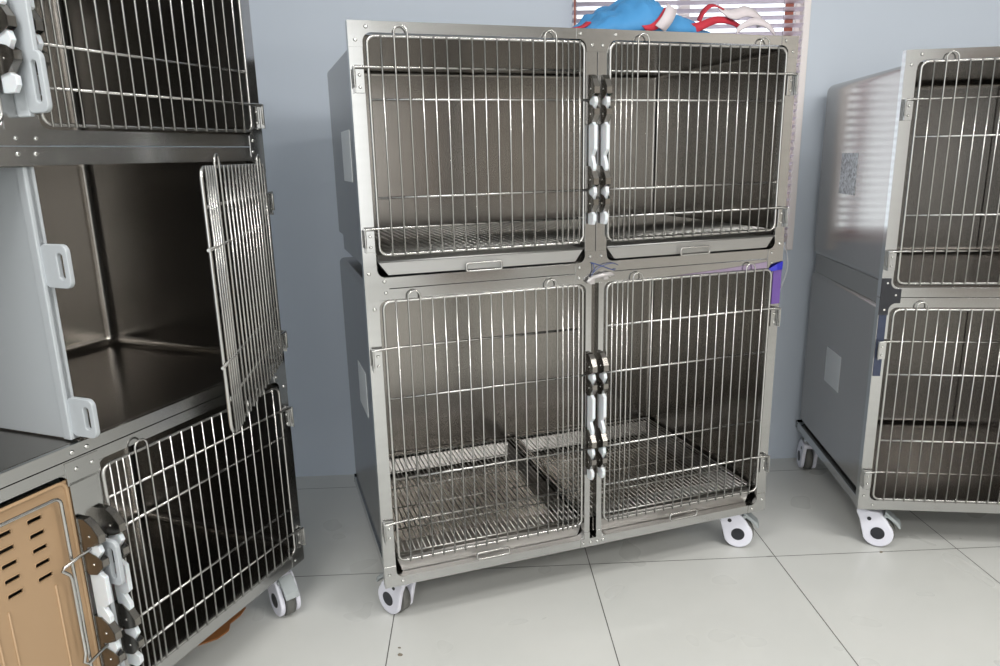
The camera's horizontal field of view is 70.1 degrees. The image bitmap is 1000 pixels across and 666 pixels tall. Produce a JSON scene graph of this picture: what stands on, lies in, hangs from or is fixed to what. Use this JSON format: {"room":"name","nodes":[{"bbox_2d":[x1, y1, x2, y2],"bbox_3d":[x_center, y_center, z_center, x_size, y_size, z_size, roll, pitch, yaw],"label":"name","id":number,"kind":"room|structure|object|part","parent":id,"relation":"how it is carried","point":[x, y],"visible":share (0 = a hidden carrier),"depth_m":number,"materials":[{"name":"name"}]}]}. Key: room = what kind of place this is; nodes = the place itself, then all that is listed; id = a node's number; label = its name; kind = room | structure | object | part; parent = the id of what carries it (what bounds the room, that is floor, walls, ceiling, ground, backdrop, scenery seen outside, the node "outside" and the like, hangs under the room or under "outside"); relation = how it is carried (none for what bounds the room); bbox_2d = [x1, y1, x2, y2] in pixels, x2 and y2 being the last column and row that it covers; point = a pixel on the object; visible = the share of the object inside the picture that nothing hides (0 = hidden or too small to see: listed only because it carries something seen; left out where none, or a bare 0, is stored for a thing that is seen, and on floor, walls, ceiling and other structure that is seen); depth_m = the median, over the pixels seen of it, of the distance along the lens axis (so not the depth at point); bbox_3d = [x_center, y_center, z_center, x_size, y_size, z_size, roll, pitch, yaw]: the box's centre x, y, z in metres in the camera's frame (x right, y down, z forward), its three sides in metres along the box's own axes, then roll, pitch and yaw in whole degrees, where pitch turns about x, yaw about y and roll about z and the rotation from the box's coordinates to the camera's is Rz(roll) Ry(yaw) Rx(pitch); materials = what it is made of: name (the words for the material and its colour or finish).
{"room":"veterinary clinic","nodes":[
{"label":"veterinary clinic","id":0,"kind":"room"},
{"bbox_2d":[26,0,999,476],"bbox_3d":[0.681,-0.849,2.733,6.800,2.850,0.120,-2,14,-2],"label":"wall","id":1,"kind":"structure","parent":0,"point":[296,43],"depth_m":2.67,"materials":[{"name":"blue paint"}]},
{"bbox_2d":[572,0,800,30],"bbox_3d":[0.688,-1.003,2.691,0.850,1.330,0.070,-2,14,-2],"label":"window","id":2,"kind":"structure","parent":1,"relation":"in","point":[795,4],"depth_m":2.64,"materials":[{"name":"white"}]},
{"bbox_2d":[572,0,804,236],"bbox_3d":[0.683,-0.990,2.606,0.842,1.305,0.034,-2,14,-2],"label":"blind","id":3,"kind":"object","parent":1,"relation":"attached to","point":[789,8],"visible":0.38,"depth_m":2.58,"materials":[{"name":"white plastic"}]},
{"bbox_2d":[784,0,811,249],"bbox_3d":[1.123,-1.006,2.661,0.026,1.390,0.042,-2,14,-2],"label":"trim","id":4,"kind":"structure","parent":1,"relation":"attached to","point":[806,12],"depth_m":2.70,"materials":[{"name":"white"}]},
{"bbox_2d":[173,457,999,665],"bbox_3d":[0.837,1.311,0.136,7.040,0.100,6.207,-2,14,-2],"label":"floor","id":5,"kind":"structure","parent":0,"point":[808,588],"depth_m":2.10,"materials":[{"name":"white tile"}]},
{"bbox_2d":[0,0,305,665],"bbox_3d":[-1.003,0.013,1.408,1.036,1.890,1.253,4,15,22],"label":"cage","id":6,"kind":"object","parent":5,"relation":"on","point":[133,543],"visible":1,"depth_m":1.77,"materials":[{"name":"metal"}]},
{"bbox_3d":[-0.941,-0.538,0.891,0.015,0.522,0.594,4,15,22],"label":"wire door","id":7,"kind":"part","parent":6,"relation":"part of","materials":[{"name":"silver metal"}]},
{"bbox_3d":[-0.826,-0.351,1.235,0.002,0.053,0.092,4,15,22],"label":"corner plate","id":8,"kind":"part","parent":6,"relation":"part of","materials":[{"name":"silver metal"}]},
{"bbox_3d":[-1.073,-0.635,1.268,0.678,0.503,0.010,4,15,22],"label":"divider panel","id":9,"kind":"part","parent":6,"relation":"part of","materials":[{"name":"grey plastic"}]},
{"bbox_2d":[0,166,99,439],"bbox_3d":[-1.069,-0.061,1.411,0.640,0.514,0.022,4,15,20],"label":"divider panel","id":10,"kind":"object","parent":6,"relation":"in","point":[37,396],"visible":1,"depth_m":1.34,"materials":[{"name":"grey plastic"}]},
{"bbox_3d":[-0.926,0.585,1.179,0.008,0.502,0.546,4,15,22],"label":"louvred panel","id":11,"kind":"part","parent":6,"relation":"part of","materials":[{"name":"beige plastic"}]},
{"bbox_3d":[-1.055,0.492,1.550,0.662,0.506,0.010,4,15,22],"label":"divider panel","id":12,"kind":"part","parent":6,"relation":"part of","materials":[{"name":"grey plastic"}]},
{"bbox_3d":[-0.811,0.263,1.388,0.002,0.046,0.071,4,15,22],"label":"corner plate","id":13,"kind":"part","parent":6,"relation":"part of","materials":[{"name":"metal"}]},
{"bbox_3d":[-0.843,-0.609,1.176,0.024,0.580,1.220,4,15,22],"label":"frame","id":14,"kind":"part","parent":6,"relation":"part of","materials":[{"name":"metal"}]},
{"bbox_3d":[-0.830,-0.045,1.316,0.024,0.578,1.220,4,15,22],"label":"frame","id":15,"kind":"part","parent":6,"relation":"part of","materials":[{"name":"metal"}]},
{"bbox_3d":[-0.706,-0.681,1.444,0.015,0.522,0.594,4,15,22],"label":"wire door","id":16,"kind":"part","parent":6,"relation":"part of","materials":[{"name":"silver metal"}]},
{"bbox_3d":[-0.817,0.515,1.455,0.024,0.573,1.220,4,15,22],"label":"frame","id":17,"kind":"part","parent":6,"relation":"part of","materials":[{"name":"metal"}]},
{"bbox_3d":[-0.680,0.432,1.720,0.015,0.522,0.594,4,15,22],"label":"wire door","id":18,"kind":"part","parent":6,"relation":"part of","materials":[{"name":"silver metal"}]},
{"bbox_3d":[-0.542,-0.123,1.556,0.015,0.522,0.594,-3,14,-6],"label":"wire door","id":19,"kind":"part","parent":6,"relation":"part of","materials":[{"name":"silver metal"}]},
{"bbox_3d":[-0.603,-0.457,1.765,0.003,0.117,0.052,4,15,22],"label":"corner plate","id":20,"kind":"part","parent":6,"relation":"part of","materials":[{"name":"silver metal"}]},
{"bbox_3d":[-0.594,-0.532,1.751,0.018,0.058,0.026,4,15,22],"label":"hinge plate","id":21,"kind":"part","parent":6,"relation":"part of","materials":[{"name":"metal"}]},
{"bbox_3d":[-0.589,-0.327,1.802,0.018,0.058,0.026,4,15,22],"label":"hinge plate","id":22,"kind":"part","parent":6,"relation":"part of","materials":[{"name":"metal"}]},
{"bbox_3d":[-0.590,0.106,1.905,0.003,0.117,0.052,4,15,22],"label":"corner plate","id":23,"kind":"part","parent":6,"relation":"part of","materials":[{"name":"silver metal"}]},
{"bbox_3d":[-0.581,0.023,1.889,0.018,0.058,0.026,4,15,22],"label":"hinge plate","id":24,"kind":"part","parent":6,"relation":"part of","materials":[{"name":"metal"}]},
{"bbox_3d":[-0.576,0.231,1.940,0.018,0.058,0.026,4,15,22],"label":"hinge plate","id":25,"kind":"part","parent":6,"relation":"part of","materials":[{"name":"metal"}]},
{"bbox_3d":[-0.578,0.625,2.034,0.003,0.069,0.052,4,15,22],"label":"corner plate","id":26,"kind":"part","parent":6,"relation":"part of","materials":[{"name":"silver metal"}]},
{"bbox_3d":[-0.568,0.581,2.027,0.018,0.058,0.026,4,15,22],"label":"hinge plate","id":27,"kind":"part","parent":6,"relation":"part of","materials":[{"name":"metal"}]},
{"bbox_2d":[199,607,245,644],"bbox_3d":[-0.854,0.829,2.022,0.197,0.003,0.205,2,14,14],"label":"scrap","id":28,"kind":"object","parent":5,"relation":"on","point":[224,628],"visible":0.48,"depth_m":2.00,"materials":[{"name":"brown"}]},
{"bbox_2d":[327,19,798,613],"bbox_3d":[0.145,-0.065,2.274,1.269,1.574,0.824,-6,15,-18],"label":"cage","id":29,"kind":"object","parent":5,"relation":"on","point":[508,406],"visible":1,"depth_m":2.17,"materials":[{"name":"metal"}]},
{"bbox_3d":[-0.316,-0.569,1.601,0.026,0.058,0.018,-6,15,-18],"label":"hinge plate","id":30,"kind":"part","parent":29,"relation":"part of","materials":[{"name":"metal"}]},
{"bbox_3d":[-0.313,-0.667,1.588,0.054,0.056,0.002,-6,15,-18],"label":"corner plate","id":31,"kind":"part","parent":29,"relation":"part of","materials":[{"name":"metal"}]},
{"bbox_3d":[-0.308,-0.218,1.688,0.026,0.058,0.018,-6,15,-18],"label":"hinge plate","id":32,"kind":"part","parent":29,"relation":"part of","materials":[{"name":"metal"}]},
{"bbox_3d":[-0.297,-0.097,1.730,0.059,0.128,0.002,-6,15,-18],"label":"corner plate","id":33,"kind":"part","parent":29,"relation":"part of","materials":[{"name":"metal"}]},
{"bbox_3d":[-0.301,0.068,1.759,0.026,0.058,0.018,-6,15,-18],"label":"hinge plate","id":34,"kind":"part","parent":29,"relation":"part of","materials":[{"name":"metal"}]},
{"bbox_3d":[-0.291,0.526,1.873,0.026,0.058,0.018,-6,15,-18],"label":"hinge plate","id":35,"kind":"part","parent":29,"relation":"part of","materials":[{"name":"metal"}]},
{"bbox_3d":[-0.279,0.654,1.917,0.062,0.061,0.002,-6,15,-18],"label":"corner plate","id":36,"kind":"part","parent":29,"relation":"part of","materials":[{"name":"metal"}]},
{"bbox_3d":[-0.045,-0.459,1.722,0.594,0.521,0.015,-6,15,-18],"label":"wire door","id":37,"kind":"part","parent":29,"relation":"part of","materials":[{"name":"silver metal"}]},
{"bbox_3d":[-0.029,0.232,1.893,0.594,0.733,0.015,-6,15,-18],"label":"wire door","id":38,"kind":"part","parent":29,"relation":"part of","materials":[{"name":"silver metal"}]},
{"bbox_2d":[377,245,583,274],"bbox_3d":[-0.141,-0.252,2.107,0.544,0.040,0.659,-6,15,-18],"label":"tray","id":39,"kind":"object","parent":29,"relation":"on","point":[514,260],"depth_m":1.83,"materials":[{"name":"silver metal"}]},
{"bbox_2d":[389,442,580,570],"bbox_3d":[-0.123,0.535,2.325,0.550,0.053,0.657,-6,15,-18],"label":"tray","id":40,"kind":"object","parent":29,"relation":"on","point":[483,554],"depth_m":2.25,"materials":[{"name":"silver metal"}]},
{"bbox_3d":[0.154,0.533,2.430,1.200,0.030,0.671,-6,15,-18],"label":"frame","id":41,"kind":"part","parent":29,"relation":"part of","materials":[{"name":"metal"}]},
{"bbox_3d":[0.241,-0.459,1.845,1.220,0.607,0.024,-6,15,-18],"label":"frame","id":42,"kind":"part","parent":29,"relation":"part of","materials":[{"name":"metal"}]},
{"bbox_3d":[0.257,0.231,2.016,1.220,0.812,0.024,-6,15,-18],"label":"frame","id":43,"kind":"part","parent":29,"relation":"part of","materials":[{"name":"metal"}]},
{"bbox_3d":[0.273,0.604,2.098,0.077,0.046,0.002,-6,15,-18],"label":"corner plate","id":44,"kind":"part","parent":29,"relation":"part of","materials":[{"name":"silver metal"}]},
{"bbox_3d":[0.253,-0.178,1.903,0.112,0.082,0.002,-6,15,-18],"label":"corner plate","id":45,"kind":"part","parent":29,"relation":"part of","materials":[{"name":"metal"}]},
{"bbox_3d":[0.241,-0.725,1.768,0.111,0.054,0.002,-6,15,-18],"label":"corner plate","id":46,"kind":"part","parent":29,"relation":"part of","materials":[{"name":"metal"}]},
{"bbox_2d":[587,272,613,283],"bbox_3d":[0.268,-0.147,1.901,0.081,0.030,0.016,-6,15,-18],"label":"clip","id":47,"kind":"object","parent":29,"relation":"attached to","point":[591,280],"visible":1,"depth_m":1.89,"materials":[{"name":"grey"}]},
{"bbox_2d":[590,262,617,275],"bbox_3d":[0.278,-0.169,1.908,0.081,0.046,0.009,-6,15,-18],"label":"tie","id":48,"kind":"object","parent":29,"relation":"attached to","point":[594,270],"visible":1,"depth_m":1.90,"materials":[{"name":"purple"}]},
{"bbox_2d":[520,421,748,530],"bbox_3d":[0.436,0.477,2.507,0.548,0.053,0.657,-6,15,-18],"label":"tray","id":49,"kind":"object","parent":29,"relation":"on","point":[660,518],"depth_m":2.39,"materials":[{"name":"silver metal"}]},
{"bbox_2d":[569,233,774,258],"bbox_3d":[0.436,-0.312,2.295,0.540,0.040,0.659,-6,15,-18],"label":"tray","id":50,"kind":"object","parent":29,"relation":"on","point":[715,245],"depth_m":2.00,"materials":[{"name":"silver metal"}]},
{"bbox_2d":[572,0,774,34],"bbox_3d":[0.413,-0.875,1.995,0.627,0.115,0.340,-6,15,-18],"label":"bag","id":51,"kind":"object","parent":29,"relation":"on","point":[645,15],"visible":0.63,"depth_m":1.88,"materials":[{"name":"blue fabric"}]},
{"bbox_3d":[0.556,0.171,2.083,0.594,0.733,0.015,-6,15,-18],"label":"wire door","id":52,"kind":"part","parent":29,"relation":"part of","materials":[{"name":"silver metal"}]},
{"bbox_3d":[0.540,-0.520,1.911,0.594,0.521,0.015,-6,15,-18],"label":"wire door","id":53,"kind":"part","parent":29,"relation":"part of","materials":[{"name":"silver metal"}]},
{"bbox_3d":[0.818,0.540,2.273,0.062,0.061,0.003,-6,15,-18],"label":"corner plate","id":54,"kind":"part","parent":29,"relation":"part of","materials":[{"name":"silver metal"}]},
{"bbox_3d":[0.829,0.410,2.236,0.026,0.058,0.018,-6,15,-18],"label":"hinge plate","id":55,"kind":"part","parent":29,"relation":"part of","materials":[{"name":"metal"}]},
{"bbox_3d":[0.819,-0.048,2.123,0.026,0.058,0.018,-6,15,-18],"label":"hinge plate","id":56,"kind":"part","parent":29,"relation":"part of","materials":[{"name":"metal"}]},
{"bbox_3d":[0.804,-0.230,2.083,0.052,0.088,0.003,-6,15,-18],"label":"corner plate","id":57,"kind":"part","parent":29,"relation":"part of","materials":[{"name":"silver metal"}]},
{"bbox_3d":[0.812,-0.334,2.052,0.026,0.058,0.018,-6,15,-18],"label":"hinge plate","id":58,"kind":"part","parent":29,"relation":"part of","materials":[{"name":"metal"}]},
{"bbox_3d":[0.791,-0.781,1.946,0.054,0.056,0.002,-6,15,-18],"label":"corner plate","id":59,"kind":"part","parent":29,"relation":"part of","materials":[{"name":"metal"}]},
{"bbox_3d":[0.804,-0.685,1.965,0.026,0.058,0.018,-6,15,-18],"label":"hinge plate","id":60,"kind":"part","parent":29,"relation":"part of","materials":[{"name":"metal"}]},
{"bbox_2d":[795,46,999,545],"bbox_3d":[1.771,-0.109,2.390,1.241,1.531,0.793,0,14,7],"label":"cage","id":61,"kind":"object","parent":5,"relation":"on","point":[900,403],"visible":1,"depth_m":2.42,"materials":[{"name":"metal"}]},
{"bbox_3d":[1.789,0.461,2.558,1.212,0.030,0.691,0,14,7],"label":"frame","id":62,"kind":"part","parent":61,"relation":"part of","materials":[{"name":"metal"}]},
{"bbox_3d":[1.155,0.462,2.242,0.026,0.058,0.018,0,14,7],"label":"hinge plate","id":63,"kind":"part","parent":61,"relation":"part of","materials":[{"name":"metal"}]},
{"bbox_3d":[1.170,0.528,2.265,0.062,0.069,0.002,0,14,7],"label":"corner plate","id":64,"kind":"part","parent":61,"relation":"part of","materials":[{"name":"metal"}]},
{"bbox_3d":[1.146,0.052,2.140,0.026,0.058,0.018,0,14,7],"label":"hinge plate","id":65,"kind":"part","parent":61,"relation":"part of","materials":[{"name":"metal"}]},
{"bbox_3d":[1.153,-0.107,2.107,0.057,0.110,0.004,0,14,7],"label":"joint plate","id":66,"kind":"part","parent":61,"relation":"part of","materials":[{"name":"black metal"}]},
{"bbox_3d":[1.140,-0.210,2.075,0.026,0.058,0.018,0,14,7],"label":"hinge plate","id":67,"kind":"part","parent":61,"relation":"part of","materials":[{"name":"metal"}]},
{"bbox_3d":[1.130,-0.619,1.974,0.026,0.058,0.018,0,14,7],"label":"hinge plate","id":68,"kind":"part","parent":61,"relation":"part of","materials":[{"name":"metal"}]},
{"bbox_3d":[1.137,-0.747,1.950,0.054,0.053,0.002,0,14,7],"label":"corner plate","id":69,"kind":"part","parent":61,"relation":"part of","materials":[{"name":"metal"}]},
{"bbox_3d":[1.740,0.230,2.135,1.220,0.685,0.024,0,14,7],"label":"frame","id":70,"kind":"part","parent":61,"relation":"part of","materials":[{"name":"metal"}]},
{"bbox_3d":[1.430,0.220,2.147,0.594,0.640,0.015,0,14,7],"label":"wire door","id":71,"kind":"part","parent":61,"relation":"part of","materials":[{"name":"silver metal"}]},
{"bbox_3d":[1.725,-0.438,1.969,1.220,0.687,0.024,0,14,7],"label":"frame","id":72,"kind":"part","parent":61,"relation":"part of","materials":[{"name":"metal"}]},
{"bbox_3d":[1.415,-0.450,1.981,0.594,0.642,0.015,0,14,7],"label":"wire door","id":73,"kind":"part","parent":61,"relation":"part of","materials":[{"name":"silver metal"}]},
{"bbox_3d":[1.780,0.144,2.467,0.014,0.622,0.676,0,14,7],"label":"divider panel","id":74,"kind":"part","parent":61,"relation":"part of","materials":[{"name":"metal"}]},
{"bbox_3d":[1.765,-0.523,2.302,0.014,0.617,0.676,0,14,7],"label":"divider panel","id":75,"kind":"part","parent":61,"relation":"part of","materials":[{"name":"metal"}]}
]}

